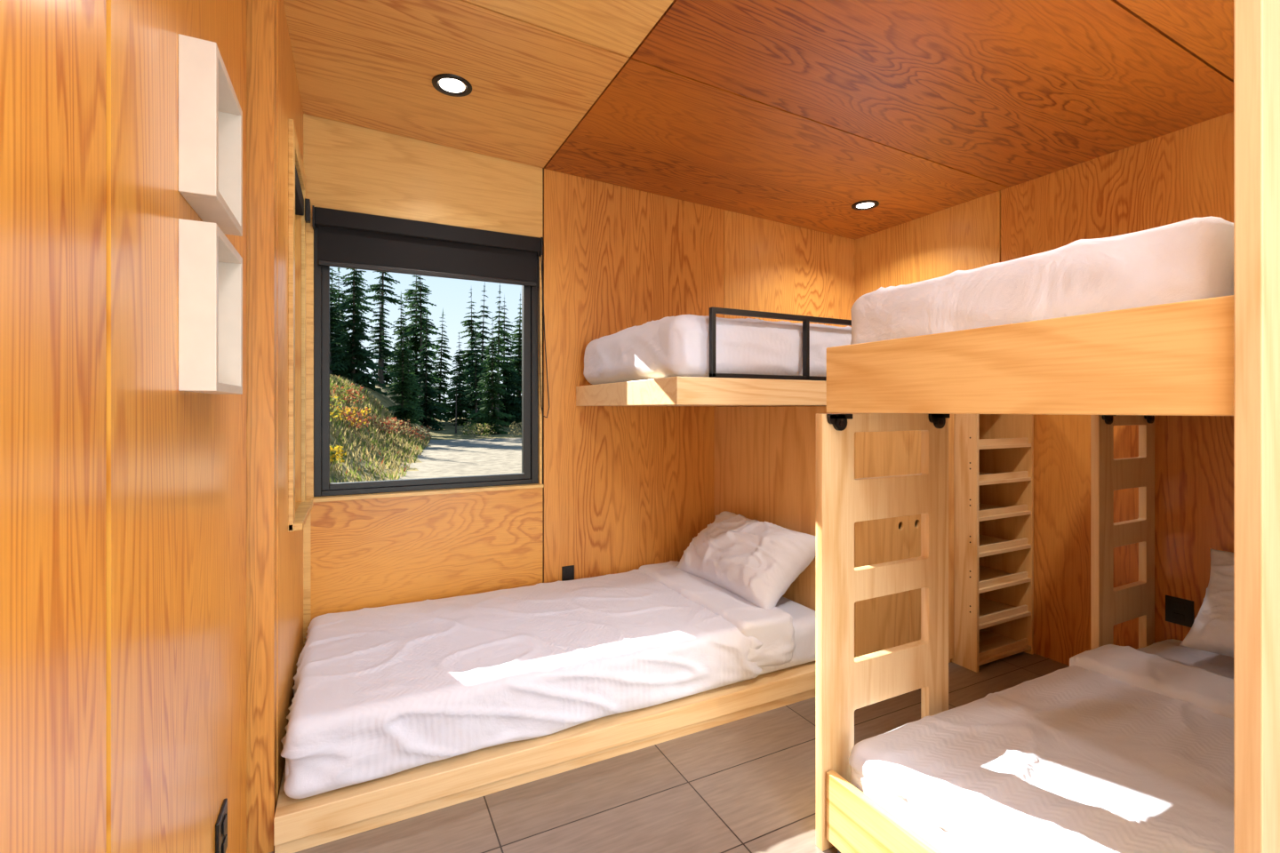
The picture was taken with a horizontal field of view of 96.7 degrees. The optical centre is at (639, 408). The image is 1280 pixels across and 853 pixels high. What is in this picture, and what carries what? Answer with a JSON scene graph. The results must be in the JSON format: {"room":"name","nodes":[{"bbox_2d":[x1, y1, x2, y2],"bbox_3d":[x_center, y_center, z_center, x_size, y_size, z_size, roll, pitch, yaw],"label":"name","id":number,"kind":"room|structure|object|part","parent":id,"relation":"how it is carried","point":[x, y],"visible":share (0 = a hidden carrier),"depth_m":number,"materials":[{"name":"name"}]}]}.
{"room":"dormitory","nodes":[
{"label":"dormitory","id":0,"kind":"room"},
{"bbox_2d":[0,0,303,852],"bbox_3d":[-0.519,-0.075,0.244,0.270,2.850,5.300,0,0,-27],"label":"wall","id":1,"kind":"structure","parent":0,"point":[151,566],"depth_m":0.81,"materials":[{"name":"brown wood"}]},
{"bbox_2d":[178,33,242,236],"bbox_3d":[-0.881,-0.542,1.176,0.057,0.288,0.278,0,0,-27],"label":"box shelf","id":2,"kind":"object","parent":1,"relation":"attached to","point":[210,110],"visible":0.92,"depth_m":1.06,"materials":[{"name":"white paint"}]},
{"bbox_2d":[178,218,242,394],"bbox_3d":[-0.881,-0.191,1.176,0.057,0.315,0.278,0,0,-27],"label":"box shelf","id":3,"kind":"object","parent":1,"relation":"attached to","point":[210,267],"visible":1,"depth_m":1.06,"materials":[{"name":"white paint"}]},
{"bbox_2d":[215,799,227,852],"bbox_3d":[-0.996,1.020,1.358,0.012,0.120,0.100,0,0,-27],"label":"wall outlet","id":4,"kind":"object","parent":1,"relation":"attached to","point":[221,823],"visible":1,"depth_m":1.34,"materials":[{"name":"black plastic"}]},
{"bbox_2d":[288,119,313,532],"bbox_3d":[-1.444,-0.305,2.336,0.145,1.510,0.610,0,0,-27],"label":"trim","id":5,"kind":"structure","parent":1,"relation":"attached to","point":[297,520],"depth_m":2.10,"materials":[{"name":"brown wood"}]},
{"bbox_2d":[295,165,310,223],"bbox_3d":[-1.436,-0.267,2.363,0.085,1.366,0.508,0,0,-27],"label":"roller blind","id":6,"kind":"object","parent":1,"relation":"attached to","point":[299,196],"visible":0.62,"depth_m":2.47,"materials":[{"name":"black fabric"}]},
{"bbox_2d":[303,113,854,647],"bbox_3d":[-0.013,-0.075,3.526,3.970,2.850,0.120,0,0,-27],"label":"wall","id":7,"kind":"structure","parent":0,"point":[626,489],"depth_m":3.27,"materials":[{"name":"brown wood"}]},
{"bbox_2d":[313,226,538,496],"bbox_3d":[-1.079,-0.264,2.988,1.099,1.369,0.070,0,0,-27],"label":"window","id":8,"kind":"structure","parent":7,"relation":"in","point":[323,487],"depth_m":2.91,"materials":[{"name":"black metal"}]},
{"bbox_2d":[312,205,549,418],"bbox_3d":[-1.025,-0.448,2.934,1.151,1.001,0.066,0,0,-27],"label":"roller blind","id":9,"kind":"object","parent":8,"relation":"attached to","point":[346,239],"visible":1,"depth_m":2.90,"materials":[{"name":"black fabric"}]},
{"bbox_3d":[-0.532,-0.409,3.158,0.069,0.923,0.021,0,0,-27],"label":"blind chain","id":10,"kind":"part","parent":9,"relation":"part of","materials":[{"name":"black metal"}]},
{"bbox_2d":[310,205,543,502],"bbox_3d":[-1.072,-0.262,2.977,1.125,1.401,0.155,0,0,-27],"label":"trim","id":11,"kind":"structure","parent":7,"relation":"attached to","point":[326,499],"depth_m":2.82,"materials":[{"name":"brown wood"}]},
{"bbox_2d":[561,565,574,581],"bbox_3d":[-0.411,0.950,3.254,0.072,0.100,0.011,0,0,-27],"label":"wall outlet","id":12,"kind":"object","parent":7,"relation":"attached to","point":[567,572],"visible":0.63,"depth_m":3.25,"materials":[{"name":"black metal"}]},
{"bbox_2d":[268,651,1069,852],"bbox_3d":[1.185,1.400,1.051,4.040,0.100,5.620,0,0,-27],"label":"floor","id":13,"kind":"structure","parent":0,"point":[748,785],"depth_m":1.96,"materials":[{"name":"tile"}]},
{"bbox_2d":[273,596,815,852],"bbox_3d":[-0.302,1.169,2.695,2.304,0.361,1.102,0,0,-27],"label":"platform bed","id":14,"kind":"object","parent":13,"relation":"on","point":[303,824],"visible":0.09,"depth_m":2.05,"materials":[{"name":"brown wood"}]},
{"bbox_2d":[280,560,795,799],"bbox_3d":[-0.421,1.069,2.634,2.033,0.295,1.124,0,0,-27],"label":"duvet","id":15,"kind":"object","parent":14,"relation":"on","point":[386,691],"visible":0.99,"depth_m":2.24,"materials":[{"name":"white fabric"}]},
{"bbox_3d":[-0.302,1.101,2.705,2.289,0.224,1.056,0,0,-27],"label":"mattress","id":16,"kind":"part","parent":14,"relation":"part of","materials":[{"name":"fabric"}]},
{"bbox_2d":[676,511,815,609],"bbox_3d":[0.554,0.793,3.072,0.418,0.398,0.831,0,0,-27],"label":"pillow","id":17,"kind":"object","parent":14,"relation":"on","point":[755,561],"visible":0.96,"depth_m":2.84,"materials":[{"name":"fabric"}]},
{"bbox_2d":[714,406,855,657],"bbox_3d":[0.750,0.668,3.197,0.020,1.363,1.148,0,0,-27],"label":"panel","id":18,"kind":"object","parent":13,"relation":"on","point":[765,456],"visible":0.31,"depth_m":3.20,"materials":[{"name":"brown wood"}]},
{"bbox_2d":[816,413,950,851],"bbox_3d":[0.817,0.682,1.871,0.590,1.335,0.046,0,0,-27],"label":"ladder","id":19,"kind":"object","parent":13,"relation":"on","point":[845,684],"visible":0.84,"depth_m":1.82,"materials":[{"name":"brown wood"}]},
{"bbox_2d":[855,414,953,663],"bbox_3d":[1.087,0.668,3.361,0.725,1.363,1.140,0,0,-27],"label":"partition wall","id":20,"kind":"structure","parent":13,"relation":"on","point":[889,621],"depth_m":2.80,"materials":[{"name":"brown wood"}]},
{"bbox_2d":[576,314,851,406],"bbox_3d":[0.877,-0.220,3.257,2.211,0.408,1.152,0,0,-27],"label":"bunk","id":21,"kind":"object","parent":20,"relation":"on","point":[664,362],"visible":0.57,"depth_m":2.50,"materials":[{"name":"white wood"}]},
{"bbox_2d":[709,306,851,381],"bbox_3d":[1.003,-0.274,2.696,1.595,0.289,0.025,0,0,-27],"label":"guard rail","id":22,"kind":"object","parent":21,"relation":"attached to","point":[806,320],"visible":0.43,"depth_m":2.47,"materials":[{"name":"black metal"}]},
{"bbox_2d":[898,414,1033,672],"bbox_3d":[1.827,0.668,3.250,0.496,1.363,0.520,0,0,-27],"label":"shelving unit","id":23,"kind":"object","parent":13,"relation":"on","point":[994,453],"visible":0.61,"depth_m":3.11,"materials":[{"name":"brown wood"}]},
{"bbox_2d":[826,0,1279,852],"bbox_3d":[1.694,0.050,1.772,2.080,2.600,0.935,0,0,-27],"label":"bunk bed","id":24,"kind":"object","parent":13,"relation":"on","point":[1181,318],"visible":0.74,"depth_m":1.05,"materials":[{"name":"brown wood"}]},
{"bbox_2d":[848,644,1233,852],"bbox_3d":[1.477,1.022,1.679,1.528,0.151,0.875,0,0,-27],"label":"duvet","id":25,"kind":"object","parent":24,"relation":"on","point":[1117,749],"visible":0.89,"depth_m":1.60,"materials":[{"name":"white fabric"}]},
{"bbox_3d":[1.707,-0.192,1.791,2.036,0.347,0.855,0,0,-27],"label":"mattress","id":26,"kind":"part","parent":24,"relation":"part of","materials":[{"name":"fabric"}]},
{"bbox_3d":[1.706,1.148,1.793,2.039,0.263,0.860,0,0,-27],"label":"mattress","id":27,"kind":"part","parent":24,"relation":"part of","materials":[{"name":"fabric"}]},
{"bbox_2d":[1179,548,1233,657],"bbox_3d":[2.465,0.774,2.060,0.347,0.378,0.697,0,0,-27],"label":"pillow","id":28,"kind":"object","parent":24,"relation":"on","point":[1212,630],"visible":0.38,"depth_m":2.24,"materials":[{"name":"fabric"}]},
{"bbox_2d":[1090,415,1154,649],"bbox_3d":[2.183,0.682,2.554,0.490,1.335,0.046,0,0,-27],"label":"ladder","id":29,"kind":"object","parent":13,"relation":"on","point":[1110,606],"visible":0.67,"depth_m":2.51,"materials":[{"name":"brown wood"}]},
{"bbox_2d":[282,0,1233,239],"bbox_3d":[1.167,-1.387,1.087,4.040,0.239,5.700,0,0,-27],"label":"ceiling","id":30,"kind":"structure","parent":0,"point":[797,113],"depth_m":2.34,"materials":[{"name":"brown wood"}]},
{"bbox_2d":[432,73,471,96],"bbox_3d":[-0.792,-1.364,2.399,0.164,0.012,0.164,0,0,-27],"label":"recessed light","id":31,"kind":"object","parent":30,"relation":"in","point":[450,84],"visible":1,"depth_m":2.39,"materials":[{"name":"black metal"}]},
{"bbox_2d":[851,200,879,210],"bbox_3d":[1.418,-1.281,3.582,0.164,0.012,0.164,0,0,-27],"label":"recessed light","id":32,"kind":"object","parent":30,"relation":"in","point":[862,205],"visible":1,"depth_m":3.57,"materials":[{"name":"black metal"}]},
{"bbox_2d":[854,112,1233,665],"bbox_3d":[2.813,-0.075,1.977,0.100,2.850,5.420,0,0,-27],"label":"wall","id":33,"kind":"structure","parent":0,"point":[1186,173],"depth_m":2.90,"materials":[{"name":"brown wood"}]},
{"bbox_2d":[1165,595,1193,627],"bbox_3d":[2.448,0.920,2.582,0.012,0.120,0.100,0,0,-27],"label":"wall outlet","id":34,"kind":"object","parent":33,"relation":"attached to","point":[1178,611],"visible":0.94,"depth_m":2.58,"materials":[{"name":"black plastic"}]},
{"label":"outside","id":35,"kind":"structure","parent":0,"visible":0},
{"bbox_2d":[329,373,521,483],"bbox_3d":[-13.081,-0.155,37.342,90.000,3.851,71.500,0,0,-27],"label":"ground","id":36,"kind":"structure","parent":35,"point":[372,455],"depth_m":19.26,"materials":[{"name":"green plant"}]},
{"bbox_2d":[329,394,344,422],"bbox_3d":[-8.264,0.093,14.857,0.980,0.952,0.964,0,0,-27],"label":"shrub","id":37,"kind":"object","parent":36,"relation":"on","point":[335,397],"visible":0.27,"depth_m":14.96,"materials":[{"name":"green plant"}]},
{"bbox_2d":[329,445,346,466],"bbox_3d":[-6.259,0.982,11.416,0.666,0.545,0.675,0,0,-27],"label":"shrub","id":38,"kind":"object","parent":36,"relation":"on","point":[332,456],"visible":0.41,"depth_m":11.41,"materials":[{"name":"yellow plant"}]},
{"bbox_2d":[330,383,365,406],"bbox_3d":[-11.005,-0.494,21.340,1.294,0.966,1.276,0,0,-27],"label":"shrub","id":39,"kind":"object","parent":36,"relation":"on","point":[347,391],"visible":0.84,"depth_m":21.23,"materials":[{"name":"green plant"}]},
{"bbox_2d":[336,406,370,431],"bbox_3d":[-9.034,0.330,17.834,1.086,0.858,1.056,0,0,-27],"label":"shrub","id":40,"kind":"object","parent":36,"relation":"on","point":[348,410],"visible":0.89,"depth_m":17.80,"materials":[{"name":"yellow plant"}]},
{"bbox_2d":[361,416,401,434],"bbox_3d":[-9.909,0.688,21.875,1.456,0.873,1.454,0,0,-27],"label":"shrub","id":41,"kind":"object","parent":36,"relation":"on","point":[391,419],"visible":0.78,"depth_m":21.90,"materials":[{"name":"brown plant"}]},
{"bbox_2d":[379,419,414,434],"bbox_3d":[-10.739,0.868,24.817,1.642,0.873,1.633,0,0,-10],"label":"shrub","id":42,"kind":"object","parent":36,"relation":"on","point":[394,427],"visible":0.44,"depth_m":24.79,"materials":[{"name":"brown plant"}]},
{"bbox_2d":[400,425,431,440],"bbox_3d":[-11.091,1.239,27.990,1.636,0.878,1.681,0,0,-27],"label":"shrub","id":43,"kind":"object","parent":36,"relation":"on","point":[423,428],"visible":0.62,"depth_m":28.03,"materials":[{"name":"green plant"}]},
{"bbox_2d":[329,267,521,434],"bbox_3d":[-9.847,-7.224,46.252,74.326,18.709,28.934,0,0,-27],"label":"forest","id":44,"kind":"object","parent":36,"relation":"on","point":[346,355],"visible":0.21,"depth_m":41.49,"materials":[{"name":"green plant"}]},
{"bbox_2d":[458,422,495,437],"bbox_3d":[-9.828,1.300,34.233,2.058,0.995,2.057,0,0,-27],"label":"shrub","id":45,"kind":"object","parent":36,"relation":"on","point":[471,429],"visible":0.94,"depth_m":34.12,"materials":[{"name":"green plant"}]},
{"bbox_2d":[508,421,521,436],"bbox_3d":[-6.701,1.253,33.510,2.026,1.083,2.049,0,0,-27],"label":"shrub","id":46,"kind":"object","parent":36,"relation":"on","point":[516,427],"visible":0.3,"depth_m":33.33,"materials":[{"name":"green plant"}]}
]}

